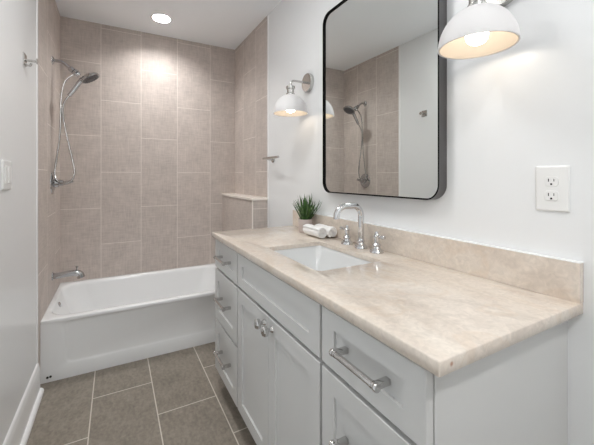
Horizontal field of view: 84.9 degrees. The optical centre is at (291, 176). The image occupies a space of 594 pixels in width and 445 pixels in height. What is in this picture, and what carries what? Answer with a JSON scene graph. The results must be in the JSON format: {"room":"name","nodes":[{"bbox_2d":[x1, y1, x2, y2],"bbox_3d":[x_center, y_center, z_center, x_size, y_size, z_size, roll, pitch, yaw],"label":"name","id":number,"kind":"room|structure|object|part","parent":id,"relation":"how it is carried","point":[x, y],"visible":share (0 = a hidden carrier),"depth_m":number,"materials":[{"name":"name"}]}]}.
{"room":"bathroom","nodes":[
{"label":"bathroom","id":0,"kind":"room"},
{"bbox_2d":[0,0,59,444],"bbox_3d":[-0.919,-0.034,0.782,0.101,2.494,4.251,0,0,-28],"label":"wall","id":1,"kind":"structure","parent":0,"point":[18,18],"depth_m":1.57,"materials":[{"name":"white paint"}]},
{"bbox_2d":[2,160,11,189],"bbox_3d":[-1.142,-0.007,1.305,0.009,0.117,0.116,0,0,-28],"label":"light switch","id":2,"kind":"object","parent":1,"relation":"attached to","point":[6,165],"visible":1,"depth_m":1.29,"materials":[{"name":"white plastic"}]},
{"bbox_2d":[3,363,43,444],"bbox_3d":[-1.196,1.129,1.430,0.032,0.170,0.915,0,0,-28],"label":"baseboard","id":3,"kind":"structure","parent":1,"relation":"attached to","point":[19,431],"depth_m":1.55,"materials":[{"name":"white paint"}]},
{"bbox_3d":[-1.190,1.202,1.433,0.018,0.022,0.915,0,0,-28],"label":"shoe moulding","id":4,"kind":"part","parent":3,"relation":"part of","materials":[{"name":"white paint"}]},
{"bbox_2d":[23,52,37,66],"bbox_3d":[-1.264,-0.564,1.577,0.054,0.062,0.058,0,0,-28],"label":"robe hook","id":5,"kind":"object","parent":1,"relation":"attached to","point":[25,60],"visible":1,"depth_m":1.57,"materials":[{"name":"silver metal"}]},
{"bbox_3d":[-1.285,-0.567,1.566,0.006,0.056,0.058,0,0,-28],"label":"wall plate","id":6,"kind":"part","parent":5,"relation":"part of","materials":[{"name":"silver metal"}]},
{"bbox_2d":[37,0,37,362],"bbox_3d":[-1.423,-0.118,1.819,0.004,2.324,0.022,0,0,-28],"label":"trim","id":7,"kind":"structure","parent":1,"relation":"attached to","point":[37,0],"depth_m":1.81,"materials":[{"name":"white paint"}]},
{"bbox_2d":[50,172,73,193],"bbox_3d":[-1.604,0.043,2.283,0.126,0.160,0.160,0,0,-28],"label":"shower valve","id":8,"kind":"object","parent":1,"relation":"attached to","point":[54,184],"visible":0.82,"depth_m":2.23,"materials":[{"name":"silver metal"}]},
{"bbox_2d":[51,266,84,280],"bbox_3d":[-1.575,0.684,2.299,0.194,0.090,0.060,0,0,-28],"label":"tub spout","id":9,"kind":"object","parent":1,"relation":"attached to","point":[80,274],"visible":1,"depth_m":2.29,"materials":[{"name":"silver metal"}]},
{"bbox_3d":[-1.575,0.697,2.299,0.194,0.065,0.049,0,0,-28],"label":"spout","id":10,"kind":"part","parent":9,"relation":"part of","materials":[{"name":"silver metal"}]},
{"bbox_2d":[51,56,99,183],"bbox_3d":[-1.535,-0.392,2.320,0.284,0.892,0.136,0,0,-28],"label":"shower head","id":11,"kind":"object","parent":1,"relation":"attached to","point":[88,77],"visible":1,"depth_m":2.27},
{"bbox_3d":[-1.603,-0.782,2.283,0.130,0.076,0.022,0,0,-28],"label":"shower arm","id":12,"kind":"part","parent":11,"relation":"part of","materials":[{"name":"silver metal"}]},
{"bbox_3d":[-1.537,-0.639,2.319,0.108,0.148,0.036,0,0,-28],"label":"handle","id":13,"kind":"part","parent":11,"relation":"part of","materials":[{"name":"silver metal"}]},
{"bbox_2d":[26,342,255,444],"bbox_3d":[-0.215,1.264,1.107,1.648,0.100,4.351,0,0,-28],"label":"floor","id":14,"kind":"structure","parent":0,"point":[180,397],"depth_m":1.70,"materials":[{"name":"tile"}]},
{"bbox_2d":[40,263,217,383],"bbox_3d":[-1.073,1.030,2.552,1.316,0.368,0.788,0,0,-28],"label":"bathtub","id":15,"kind":"object","parent":14,"relation":"on","point":[88,325],"visible":0.73,"depth_m":2.21,"materials":[{"name":"white ceramic"}]},
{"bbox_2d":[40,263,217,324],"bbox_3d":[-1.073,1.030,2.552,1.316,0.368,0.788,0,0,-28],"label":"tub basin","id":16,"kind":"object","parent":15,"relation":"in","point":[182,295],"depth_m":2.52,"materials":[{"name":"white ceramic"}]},
{"bbox_2d":[213,239,567,444],"bbox_3d":[0.130,0.784,1.365,0.593,0.858,1.458,0,0,-28],"label":"vanity cabinet","id":17,"kind":"object","parent":14,"relation":"on","point":[295,371],"visible":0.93,"depth_m":0.83,"materials":[{"name":"grey paint"}]},
{"bbox_3d":[-0.365,0.961,1.707,0.049,0.018,0.163,0,0,-28],"label":"drawer pull","id":18,"kind":"part","parent":17,"relation":"part of","materials":[{"name":"silver metal"}]},
{"bbox_3d":[-0.365,0.669,1.707,0.049,0.018,0.163,0,0,-28],"label":"drawer pull","id":19,"kind":"part","parent":17,"relation":"part of","materials":[{"name":"silver metal"}]},
{"bbox_3d":[-0.365,0.440,1.707,0.049,0.018,0.163,0,0,-28],"label":"drawer pull","id":20,"kind":"part","parent":17,"relation":"part of","materials":[{"name":"silver metal"}]},
{"bbox_3d":[-0.341,0.961,1.719,0.020,0.281,0.380,0,0,-28],"label":"drawer","id":21,"kind":"part","parent":17,"relation":"part of","materials":[{"name":"grey paint"}]},
{"bbox_3d":[-0.341,0.440,1.719,0.020,0.154,0.380,0,0,-28],"label":"drawer","id":22,"kind":"part","parent":17,"relation":"part of","materials":[{"name":"grey paint"}]},
{"bbox_3d":[-0.341,0.669,1.719,0.020,0.279,0.380,0,0,-28],"label":"drawer","id":23,"kind":"part","parent":17,"relation":"part of","materials":[{"name":"grey paint"}]},
{"bbox_3d":[-0.162,0.816,1.389,0.020,0.572,0.348,0,0,-28],"label":"door","id":24,"kind":"part","parent":17,"relation":"part of","materials":[{"name":"grey paint"}]},
{"bbox_3d":[-0.120,0.566,1.250,0.040,0.040,0.040,0,0,-28],"label":"knob","id":25,"kind":"part","parent":17,"relation":"part of","materials":[{"name":"silver metal"}]},
{"bbox_3d":[-0.088,0.566,1.190,0.040,0.040,0.040,0,0,-28],"label":"knob","id":26,"kind":"part","parent":17,"relation":"part of","materials":[{"name":"silver metal"}]},
{"bbox_3d":[0.006,0.816,1.080,0.020,0.572,0.348,0,0,-28],"label":"door","id":27,"kind":"part","parent":17,"relation":"part of","materials":[{"name":"grey paint"}]},
{"bbox_3d":[0.154,0.669,0.750,0.049,0.018,0.163,0,0,-28],"label":"drawer pull","id":28,"kind":"part","parent":17,"relation":"part of","materials":[{"name":"silver metal"}]},
{"bbox_3d":[0.154,0.440,0.750,0.049,0.018,0.163,0,0,-28],"label":"drawer pull","id":29,"kind":"part","parent":17,"relation":"part of","materials":[{"name":"silver metal"}]},
{"bbox_3d":[0.178,0.669,0.763,0.020,0.279,0.348,0,0,-28],"label":"drawer","id":30,"kind":"part","parent":17,"relation":"part of","materials":[{"name":"grey paint"}]},
{"bbox_3d":[0.178,0.440,0.763,0.020,0.154,0.348,0,0,-28],"label":"drawer","id":31,"kind":"part","parent":17,"relation":"part of","materials":[{"name":"grey paint"}]},
{"bbox_2d":[212,225,582,377],"bbox_3d":[0.144,0.340,1.372,0.562,0.030,1.522,0,0,-28],"label":"countertop","id":32,"kind":"structure","parent":17,"relation":"on","point":[444,320],"depth_m":0.85,"materials":[{"name":"beige stone"}]},
{"bbox_2d":[293,193,321,232],"bbox_3d":[0.061,0.210,1.900,0.158,0.229,0.279,0,0,-28],"label":"potted plant","id":33,"kind":"object","parent":32,"relation":"on","point":[306,210],"visible":0.98,"depth_m":1.88,"materials":[{"name":"green plant"}]},
{"bbox_3d":[0.084,0.286,1.913,0.087,0.076,0.087,0,0,-28],"label":"pot","id":34,"kind":"part","parent":33,"relation":"part of","materials":[{"name":"grey ceramic"}]},
{"bbox_2d":[303,224,326,237],"bbox_3d":[0.125,0.291,1.749,0.058,0.059,0.170,0,0,-28],"label":"rolled towel","id":35,"kind":"object","parent":32,"relation":"on","point":[320,232],"visible":1,"depth_m":1.70,"materials":[{"name":"white fabric"}]},
{"bbox_2d":[275,245,371,270],"bbox_3d":[0.119,0.410,1.372,0.353,0.131,0.494,0,0,-28],"label":"sink","id":36,"kind":"object","parent":32,"relation":"in","point":[319,258],"visible":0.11,"depth_m":1.55,"materials":[{"name":"white ceramic"}]},
{"bbox_2d":[315,224,336,236],"bbox_3d":[0.183,0.291,1.772,0.061,0.056,0.161,0,0,-28],"label":"rolled towel","id":37,"kind":"object","parent":32,"relation":"on","point":[331,231],"visible":0.5,"depth_m":1.71,"materials":[{"name":"white fabric"}]},
{"bbox_2d":[333,203,385,253],"bbox_3d":[0.317,0.221,1.479,0.220,0.208,0.224,0,0,16],"label":"faucet","id":38,"kind":"object","parent":32,"relation":"on","point":[376,249],"visible":1,"depth_m":1.46,"materials":[{"name":"silver metal"}]},
{"bbox_3d":[0.271,0.280,1.569,0.058,0.090,0.058,0,0,-28],"label":"handle","id":39,"kind":"part","parent":38,"relation":"part of","materials":[{"name":"silver metal"}]},
{"bbox_3d":[0.265,0.221,1.451,0.180,0.208,0.058,0,0,-28],"label":"spout","id":40,"kind":"part","parent":38,"relation":"part of","materials":[{"name":"silver metal"}]},
{"bbox_3d":[0.367,0.280,1.392,0.058,0.090,0.058,0,0,-28],"label":"handle","id":41,"kind":"part","parent":38,"relation":"part of","materials":[{"name":"silver metal"}]},
{"bbox_2d":[60,16,234,282],"bbox_3d":[-1.229,-0.034,2.975,1.448,2.494,0.100,0,0,-28],"label":"wall","id":42,"kind":"structure","parent":0,"point":[152,138],"depth_m":2.86,"materials":[{"name":"tile"}]},
{"bbox_2d":[55,0,281,49],"bbox_3d":[-0.215,-1.331,1.107,1.648,0.100,4.351,0,0,-28],"label":"ceiling","id":43,"kind":"structure","parent":0,"point":[219,23],"depth_m":2.59,"materials":[{"name":"white paint"}]},
{"bbox_2d":[150,13,171,23],"bbox_3d":[-1.050,-1.308,2.626,0.164,0.062,0.164,0,0,-28],"label":"recessed light","id":44,"kind":"object","parent":43,"relation":"in","point":[160,18],"visible":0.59,"depth_m":2.68,"materials":[{"name":"white paint"}]},
{"bbox_2d":[235,0,593,444],"bbox_3d":[0.441,-0.034,1.520,0.101,2.494,4.251,0,0,-28],"label":"wall","id":45,"kind":"structure","parent":0,"point":[520,108],"depth_m":1.04,"materials":[{"name":"white paint"}]},
{"bbox_2d":[222,193,267,230],"bbox_3d":[-0.436,0.690,2.887,0.134,1.048,0.809,0,0,-28],"label":"wall ledge","id":46,"kind":"object","parent":45,"relation":"attached to","point":[239,211],"visible":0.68,"depth_m":2.71,"materials":[{"name":"tile"}]},
{"bbox_2d":[267,14,268,226],"bbox_3d":[-0.183,-0.034,2.562,0.004,2.494,0.022,0,0,-28],"label":"trim","id":47,"kind":"structure","parent":45,"relation":"attached to","point":[268,14],"depth_m":2.55,"materials":[{"name":"white paint"}]},
{"bbox_2d":[262,156,278,162],"bbox_3d":[-0.122,-0.129,2.357,0.091,0.046,0.276,0,0,-28],"label":"towel bar","id":48,"kind":"object","parent":45,"relation":"attached to","point":[271,158],"visible":1,"depth_m":2.37,"materials":[{"name":"silver metal"}]},
{"bbox_2d":[273,73,313,116],"bbox_3d":[0.009,-0.510,1.964,0.237,0.260,0.209,0,0,-28],"label":"wall sconce","id":49,"kind":"object","parent":45,"relation":"attached to","point":[290,104],"visible":1,"depth_m":1.93,"materials":[{"name":"silver metal"}]},
{"bbox_3d":[-0.004,-0.438,1.957,0.209,0.115,0.209,0,0,-28],"label":"lamp shade","id":50,"kind":"part","parent":49,"relation":"part of","materials":[{"name":"white metal"}]},
{"bbox_3d":[0.043,-0.555,1.982,0.120,0.067,0.013,0,0,-28],"label":"arm","id":51,"kind":"part","parent":49,"relation":"part of","materials":[{"name":"silver metal"}]},
{"bbox_3d":[0.103,-0.584,2.015,0.023,0.113,0.113,0,0,-28],"label":"plate","id":52,"kind":"part","parent":49,"relation":"part of","materials":[{"name":"silver metal"}]},
{"bbox_2d":[323,0,446,199],"bbox_3d":[0.371,-0.406,1.496,0.044,0.986,0.740,0,0,-28],"label":"wall mirror","id":53,"kind":"object","parent":45,"relation":"attached to","point":[385,74],"visible":1,"depth_m":1.40,"materials":[{"name":"black metal"}]},
{"bbox_2d":[293,210,582,303],"bbox_3d":[0.382,0.272,1.501,0.020,0.104,1.522,0,0,-28],"label":"backsplash","id":54,"kind":"structure","parent":45,"relation":"attached to","point":[561,278],"depth_m":1.05,"materials":[{"name":"beige stone"}]},
{"bbox_2d":[438,0,520,58],"bbox_3d":[0.556,-0.510,0.956,0.237,0.260,0.209,0,0,-28],"label":"wall sconce","id":55,"kind":"object","parent":45,"relation":"attached to","point":[483,28],"visible":1,"depth_m":0.92,"materials":[{"name":"silver metal"}]},
{"bbox_3d":[0.543,-0.429,0.949,0.060,0.085,0.060,0,0,-28],"label":"bulb","id":56,"kind":"part","parent":55,"relation":"part of","materials":[{"name":"white glass"}]},
{"bbox_3d":[0.650,-0.584,1.007,0.023,0.113,0.113,0,0,-28],"label":"plate","id":57,"kind":"part","parent":55,"relation":"part of","materials":[{"name":"silver metal"}]},
{"bbox_2d":[536,165,569,212],"bbox_3d":[0.719,0.033,0.894,0.008,0.126,0.079,0,0,-28],"label":"electrical outlet","id":58,"kind":"object","parent":45,"relation":"attached to","point":[552,182],"visible":1,"depth_m":0.89,"materials":[{"name":"white plastic"}]},
{"bbox_2d":[544,191,558,200],"bbox_3d":[0.717,0.052,0.893,0.003,0.027,0.033,0,0,-28],"label":"receptacle","id":59,"kind":"object","parent":58,"relation":"attached to","point":[548,195],"depth_m":0.89,"materials":[{"name":"white plastic"}]},
{"bbox_2d":[544,176,558,185],"bbox_3d":[0.717,0.013,0.893,0.003,0.027,0.033,0,0,-28],"label":"receptacle","id":60,"kind":"object","parent":58,"relation":"attached to","point":[548,180],"depth_m":0.89,"materials":[{"name":"white plastic"}]}
]}

